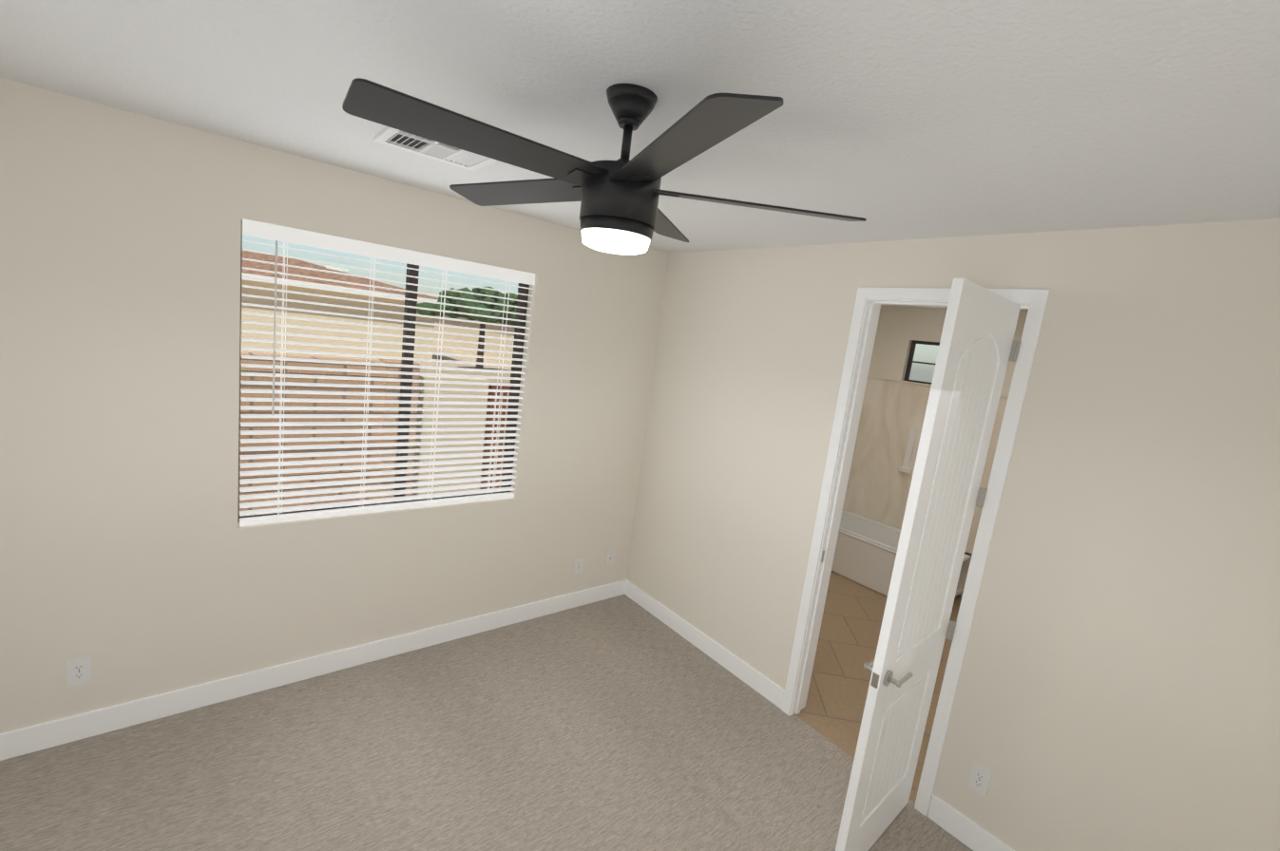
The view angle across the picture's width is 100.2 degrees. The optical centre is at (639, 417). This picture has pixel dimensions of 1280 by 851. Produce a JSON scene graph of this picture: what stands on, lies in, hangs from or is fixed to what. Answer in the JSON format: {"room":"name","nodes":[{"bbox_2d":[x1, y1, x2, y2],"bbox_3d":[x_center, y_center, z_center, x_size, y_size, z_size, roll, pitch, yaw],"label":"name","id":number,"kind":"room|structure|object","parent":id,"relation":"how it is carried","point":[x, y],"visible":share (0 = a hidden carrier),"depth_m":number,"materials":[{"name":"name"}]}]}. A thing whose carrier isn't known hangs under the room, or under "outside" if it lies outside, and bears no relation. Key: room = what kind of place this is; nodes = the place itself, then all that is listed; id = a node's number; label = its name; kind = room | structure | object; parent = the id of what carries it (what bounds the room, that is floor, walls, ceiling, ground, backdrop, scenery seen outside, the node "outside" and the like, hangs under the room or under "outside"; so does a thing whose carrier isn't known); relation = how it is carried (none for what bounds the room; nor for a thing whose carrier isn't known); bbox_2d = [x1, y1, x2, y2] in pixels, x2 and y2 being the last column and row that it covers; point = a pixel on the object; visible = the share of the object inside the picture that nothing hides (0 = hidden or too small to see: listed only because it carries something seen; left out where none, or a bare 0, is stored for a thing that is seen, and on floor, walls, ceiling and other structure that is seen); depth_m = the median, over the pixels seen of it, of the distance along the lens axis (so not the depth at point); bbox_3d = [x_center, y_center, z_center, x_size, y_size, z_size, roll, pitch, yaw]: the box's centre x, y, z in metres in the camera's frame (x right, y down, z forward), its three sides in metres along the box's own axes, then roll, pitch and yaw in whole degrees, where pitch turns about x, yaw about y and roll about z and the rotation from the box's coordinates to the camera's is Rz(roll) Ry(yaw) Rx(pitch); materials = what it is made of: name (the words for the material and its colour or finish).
{"room":"empty bedroom","nodes":[
{"label":"empty bedroom","id":0,"kind":"room"},
{"bbox_2d":[0,76,668,733],"bbox_3d":[-0.553,0.099,3.822,7.710,2.740,0.140,0,11,-40],"label":"wall","id":1,"kind":"structure","parent":0,"point":[137,562],"depth_m":2.48,"materials":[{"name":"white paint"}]},
{"bbox_2d":[66,655,92,687],"bbox_3d":[-2.495,1.131,2.383,0.076,0.125,0.008,0,11,-40],"label":"electrical outlet","id":2,"kind":"object","parent":1,"relation":"attached to","point":[79,671],"visible":1,"depth_m":2.38,"materials":[{"name":"white plastic"}]},
{"bbox_2d":[0,579,627,761],"bbox_3d":[-1.509,1.398,3.261,3.619,0.125,0.018,0,11,-40],"label":"baseboard","id":3,"kind":"structure","parent":1,"relation":"attached to","point":[23,741],"depth_m":2.85,"materials":[{"name":"white wood"}]},
{"bbox_2d":[237,219,529,522],"bbox_3d":[-1.392,-0.199,3.102,1.500,1.485,0.054,0,11,-40],"label":"window","id":4,"kind":"structure","parent":1,"relation":"in","point":[412,280],"depth_m":3.10,"materials":[{"name":"clear glass"}]},
{"bbox_2d":[239,218,534,526],"bbox_3d":[-1.343,-0.186,3.043,1.492,1.480,0.068,0,11,-40],"label":"window blinds","id":5,"kind":"object","parent":4,"relation":"attached to","point":[272,232],"visible":0.88,"depth_m":2.94,"materials":[{"name":"white plastic"}]},
{"bbox_2d":[573,556,584,573],"bbox_3d":[-0.464,1.124,4.060,0.076,0.125,0.008,0,11,-40],"label":"electrical outlet","id":6,"kind":"object","parent":1,"relation":"attached to","point":[578,565],"visible":1,"depth_m":4.06,"materials":[{"name":"white plastic"}]},
{"bbox_2d":[605,550,614,566],"bbox_3d":[-0.235,1.116,4.244,0.076,0.125,0.014,0,11,-40],"label":"outlet","id":7,"kind":"object","parent":1,"relation":"attached to","point":[610,555],"visible":1,"depth_m":4.24,"materials":[{"name":"white plastic"}]},
{"bbox_2d":[0,594,973,850],"bbox_3d":[-0.736,1.843,1.596,4.589,0.060,3.953,0,11,-40],"label":"floor carpet","id":8,"kind":"object","parent":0,"point":[621,722],"visible":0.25,"depth_m":2.54,"materials":[{"name":"beige carpet"}]},
{"bbox_2d":[0,0,1279,312],"bbox_3d":[0.815,-0.934,2.166,7.710,0.120,3.953,0,11,-40],"label":"ceiling","id":9,"kind":"structure","parent":0,"point":[895,120],"depth_m":1.40,"materials":[{"name":"white paint"}]},
{"bbox_2d":[373,126,497,171],"bbox_3d":[-0.760,-1.048,2.067,0.400,0.013,0.400,0,11,-40],"label":"ceiling vent","id":10,"kind":"object","parent":9,"relation":"in","point":[425,146],"visible":0.62,"depth_m":2.12,"materials":[{"name":"white metal"}]},
{"bbox_2d":[342,77,866,254],"bbox_3d":[-0.084,-0.669,1.447,1.260,0.405,1.315,0,11,-40],"label":"ceiling fan","id":11,"kind":"object","parent":9,"relation":"hanging from","point":[620,213],"visible":1,"depth_m":1.35,"materials":[{"name":"black metal"}]},
{"bbox_2d":[793,571,961,802],"bbox_3d":[2.079,1.794,4.241,3.121,0.056,3.453,0,11,-40],"label":"floor","id":12,"kind":"structure","parent":0,"point":[832,711],"depth_m":3.79,"materials":[{"name":"beige tile"}]},
{"bbox_2d":[831,509,972,596],"bbox_3d":[2.392,1.385,5.486,0.764,0.442,1.515,0,11,-40],"label":"bathtub","id":13,"kind":"object","parent":12,"relation":"on","point":[866,551],"visible":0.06,"depth_m":5.25,"materials":[{"name":"white ceramic"}]},
{"bbox_2d":[844,306,1027,596],"bbox_3d":[3.445,0.431,4.927,0.140,2.740,3.313,0,11,-40],"label":"wall","id":14,"kind":"structure","parent":0,"point":[899,330],"depth_m":5.58,"materials":[{"name":"white paint"}]},
{"bbox_2d":[903,340,939,384],"bbox_3d":[3.063,-0.525,5.403,0.040,0.440,0.700,0,11,-40],"label":"bathroom window","id":15,"kind":"structure","parent":14,"relation":"in","point":[910,359],"depth_m":5.62,"materials":[{"name":"brown metal"}]},
{"bbox_2d":[842,375,1008,554],"bbox_3d":[2.526,0.412,5.347,0.740,1.541,1.523,0,11,-40],"label":"shower surround","id":16,"kind":"object","parent":14,"relation":"attached to","point":[888,441],"visible":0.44,"depth_m":5.73,"materials":[{"name":"stone"}]},
{"bbox_2d":[626,218,1279,850],"bbox_3d":[1.287,0.482,2.827,0.140,2.740,3.813,0,11,-40],"label":"wall","id":17,"kind":"structure","parent":0,"point":[1118,686],"depth_m":2.16,"materials":[{"name":"white paint"}]},
{"bbox_2d":[623,580,784,709],"bbox_3d":[0.382,1.552,3.803,0.014,0.125,1.536,0,11,-40],"label":"baseboard","id":18,"kind":"structure","parent":17,"relation":"attached to","point":[768,689],"depth_m":3.67,"materials":[{"name":"white wood"}]},
{"bbox_2d":[781,287,1050,817],"bbox_3d":[1.333,0.618,2.768,0.177,2.502,0.846,0,11,-40],"label":"door frame","id":19,"kind":"structure","parent":17,"relation":"attached to","point":[869,301],"depth_m":2.81,"materials":[{"name":"white wood"}]},
{"bbox_2d":[835,278,1020,850],"bbox_3d":[1.204,0.714,2.227,0.722,2.420,0.148,0,11,-40],"label":"door","id":20,"kind":"structure","parent":17,"relation":"in","point":[979,347],"depth_m":2.14,"materials":[{"name":"white wood"}]},
{"bbox_2d":[927,794,1014,850],"bbox_3d":[1.772,1.984,2.117,0.018,0.125,1.210,0,11,-40],"label":"baseboard","id":21,"kind":"structure","parent":17,"relation":"attached to","point":[945,815],"depth_m":2.46,"materials":[{"name":"white wood"}]},
{"bbox_2d":[967,762,992,798],"bbox_3d":[1.532,1.635,2.416,0.008,0.125,0.076,0,11,-40],"label":"electrical outlet","id":22,"kind":"object","parent":17,"relation":"attached to","point":[980,779],"visible":1,"depth_m":2.41,"materials":[{"name":"white plastic"}]},
{"label":"outside","id":23,"kind":"structure","parent":0,"visible":0},
{"bbox_2d":[240,347,511,370],"bbox_3d":[-16.743,-3.726,26.704,70.000,0.200,56.187,0,11,-40],"label":"ground","id":24,"kind":"structure","parent":23,"point":[450,365],"depth_m":23.96,"materials":[{"name":"beige soil"}]},
{"bbox_2d":[238,352,420,515],"bbox_3d":[-2.347,0.422,4.574,28.000,1.840,0.260,0,11,-40],"label":"fence","id":25,"kind":"object","parent":24,"relation":"on","point":[305,380],"depth_m":4.21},
{"bbox_2d":[240,249,438,362],"bbox_3d":[-17.539,-5.463,23.741,14.000,3.900,12.000,0,11,-40],"label":"house","id":26,"kind":"structure","parent":24,"relation":"on","point":[297,288],"depth_m":21.27,"materials":[{"name":"beige paint"}]},
{"bbox_2d":[412,368,510,496],"bbox_3d":[0.181,0.392,7.244,6.700,1.720,1.010,0,11,-40],"label":"fence","id":27,"kind":"object","parent":24,"relation":"on","point":[445,378],"depth_m":4.95,"materials":[{"name":"beige"}]},
{"bbox_2d":[479,385,509,489],"bbox_3d":[-1.337,0.485,5.424,0.580,1.610,0.040,0,11,-40],"label":"gate","id":28,"kind":"object","parent":27,"relation":"attached to","point":[496,413],"depth_m":5.24,"materials":[{"name":"brown"}]},
{"bbox_2d":[416,286,517,369],"bbox_3d":[-6.001,-3.294,20.589,4.607,3.458,4.616,0,11,-40],"label":"tree","id":29,"kind":"object","parent":24,"relation":"on","point":[471,304],"depth_m":19.18,"materials":[{"name":"green plant"}]},
{"bbox_2d":[433,315,515,364],"bbox_3d":[-5.135,-5.670,35.261,14.200,3.900,14.000,0,11,-40],"label":"house","id":30,"kind":"structure","parent":24,"relation":"on","point":[471,338],"depth_m":29.94,"materials":[{"name":"beige paint"}]}
]}

